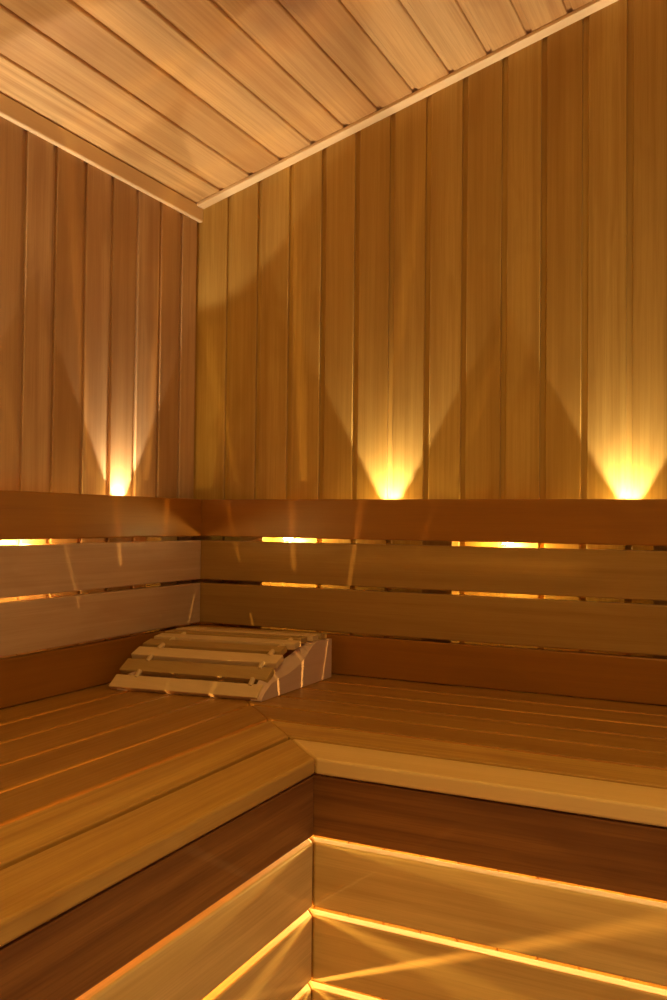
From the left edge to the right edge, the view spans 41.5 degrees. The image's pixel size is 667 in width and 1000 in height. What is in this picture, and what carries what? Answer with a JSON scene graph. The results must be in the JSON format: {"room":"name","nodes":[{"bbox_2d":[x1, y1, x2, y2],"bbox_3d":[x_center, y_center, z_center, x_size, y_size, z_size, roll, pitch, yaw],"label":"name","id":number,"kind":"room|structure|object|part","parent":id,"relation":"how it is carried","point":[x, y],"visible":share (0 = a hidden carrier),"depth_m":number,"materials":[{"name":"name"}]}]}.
{"room":"sauna","nodes":[
{"label":"sauna","id":0,"kind":"room"},
{"bbox_2d":[0,116,196,657],"bbox_3d":[-0.857,0.248,1.170,0.020,2.023,2.285,0,-1,26],"label":"wall","id":1,"kind":"structure","parent":0,"point":[98,274],"depth_m":1.85,"materials":[{"name":"brown wood"}]},
{"bbox_2d":[0,490,201,708],"bbox_3d":[-0.828,0.170,1.135,0.064,0.400,2.197,0,-1,26],"label":"backrest","id":2,"kind":"object","parent":1,"relation":"attached to","point":[27,625],"visible":0.8,"depth_m":1.75,"materials":[{"name":"red wood"}]},
{"bbox_3d":[-0.810,0.314,1.122,0.021,0.086,2.197,0,-1,26],"label":"rail","id":3,"kind":"part","parent":2,"relation":"part of","materials":[{"name":"red wood"}]},
{"bbox_3d":[-0.809,0.217,1.124,0.021,0.095,2.197,0,-1,26],"label":"rail","id":4,"kind":"part","parent":2,"relation":"part of","materials":[{"name":"brown wood"}]},
{"bbox_3d":[-0.808,0.115,1.126,0.021,0.093,2.197,0,-1,26],"label":"rail","id":5,"kind":"part","parent":2,"relation":"part of","materials":[{"name":"brown wood"}]},
{"bbox_3d":[-0.807,0.015,1.129,0.021,0.088,2.197,0,-1,26],"label":"rail","id":6,"kind":"part","parent":2,"relation":"part of","materials":[{"name":"red wood"}]},
{"bbox_2d":[0,93,202,222],"bbox_3d":[-0.828,-0.744,1.195,0.011,0.037,2.263,0,-1,26],"label":"trim","id":7,"kind":"structure","parent":1,"relation":"attached to","point":[10,110],"depth_m":1.85,"materials":[{"name":"brown wood"}]},
{"bbox_2d":[0,0,593,203],"bbox_3d":[0.100,-1.063,0.751,2.108,0.604,2.304,0,-1,26],"label":"ceiling","id":8,"kind":"structure","parent":0,"point":[198,98],"depth_m":1.73,"materials":[{"name":"brown wood"}]},
{"bbox_2d":[191,0,666,999],"bbox_3d":[0.580,-0.011,1.759,2.086,2.599,0.020,0,-1,26],"label":"wall","id":9,"kind":"structure","parent":0,"point":[462,293],"depth_m":1.91,"materials":[{"name":"brown wood"}]},
{"bbox_2d":[197,0,617,208],"bbox_3d":[0.593,-1.020,1.753,2.052,0.580,0.030,0,-1,26],"label":"trim","id":10,"kind":"structure","parent":9,"relation":"attached to","point":[594,6],"depth_m":1.95,"materials":[{"name":"brown wood"}]},
{"bbox_2d":[194,499,666,705],"bbox_3d":[0.585,0.199,1.703,2.019,0.400,0.064,0,-1,26],"label":"backrest","id":11,"kind":"object","parent":9,"relation":"attached to","point":[441,617],"visible":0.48,"depth_m":1.82,"materials":[{"name":"red wood"}]},
{"bbox_3d":[0.574,0.342,1.681,2.019,0.086,0.021,0,-1,26],"label":"rail","id":12,"kind":"part","parent":11,"relation":"part of","materials":[{"name":"red wood"}]},
{"bbox_3d":[0.575,0.245,1.683,2.019,0.095,0.021,0,-1,26],"label":"rail","id":13,"kind":"part","parent":11,"relation":"part of","materials":[{"name":"brown wood"}]},
{"bbox_3d":[0.576,0.143,1.685,2.019,0.093,0.021,0,-1,26],"label":"rail","id":14,"kind":"part","parent":11,"relation":"part of","materials":[{"name":"brown wood"}]},
{"bbox_3d":[0.578,0.043,1.688,2.019,0.088,0.021,0,-1,26],"label":"rail","id":15,"kind":"part","parent":11,"relation":"part of","materials":[{"name":"red wood"}]},
{"bbox_3d":[0.072,1.269,0.699,2.064,0.020,2.264,0,-1,26],"label":"floor","id":16,"kind":"structure","parent":0,"visible":0},
{"bbox_2d":[75,838,312,999],"bbox_3d":[-0.403,0.861,0.571,0.065,0.780,1.590,0,-1,26],"label":"skirt","id":17,"kind":"object","parent":16,"relation":"on","point":[255,942],"visible":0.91,"depth_m":1.09,"materials":[{"name":"brown wood"}]},
{"bbox_2d":[0,678,314,999],"bbox_3d":[-0.523,0.415,0.991,0.652,0.111,2.216,0,-1,26],"label":"bench","id":18,"kind":"object","parent":17,"relation":"on","point":[125,816],"visible":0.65,"depth_m":1.06,"materials":[{"name":"brown wood"}]},
{"bbox_2d":[109,626,331,701],"bbox_3d":[-0.225,0.331,1.830,0.324,0.099,0.344,0,-1,26],"label":"headrest cover","id":19,"kind":"object","parent":18,"relation":"on","point":[250,656],"visible":1,"depth_m":1.76,"materials":[{"name":"wood"}]},
{"bbox_3d":[-0.353,0.337,1.873,0.022,0.085,0.299,0,-1,26],"label":"panel","id":20,"kind":"part","parent":19,"relation":"part of","materials":[{"name":"brown wood"}]},
{"bbox_3d":[-0.080,0.338,1.784,0.022,0.085,0.299,0,-1,26],"label":"panel","id":21,"kind":"part","parent":19,"relation":"part of","materials":[{"name":"brown wood"}]},
{"bbox_2d":[308,837,666,999],"bbox_3d":[0.588,0.881,0.989,1.385,0.780,0.065,0,-1,26],"label":"skirt","id":22,"kind":"object","parent":16,"relation":"on","point":[610,933],"visible":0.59,"depth_m":1.16,"materials":[{"name":"brown wood"}]},
{"bbox_2d":[223,673,666,900],"bbox_3d":[0.436,0.434,1.397,2.016,0.111,0.646,0,-1,26],"label":"bench","id":23,"kind":"object","parent":22,"relation":"on","point":[568,789],"visible":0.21,"depth_m":1.24,"materials":[{"name":"brown wood"}]}
]}

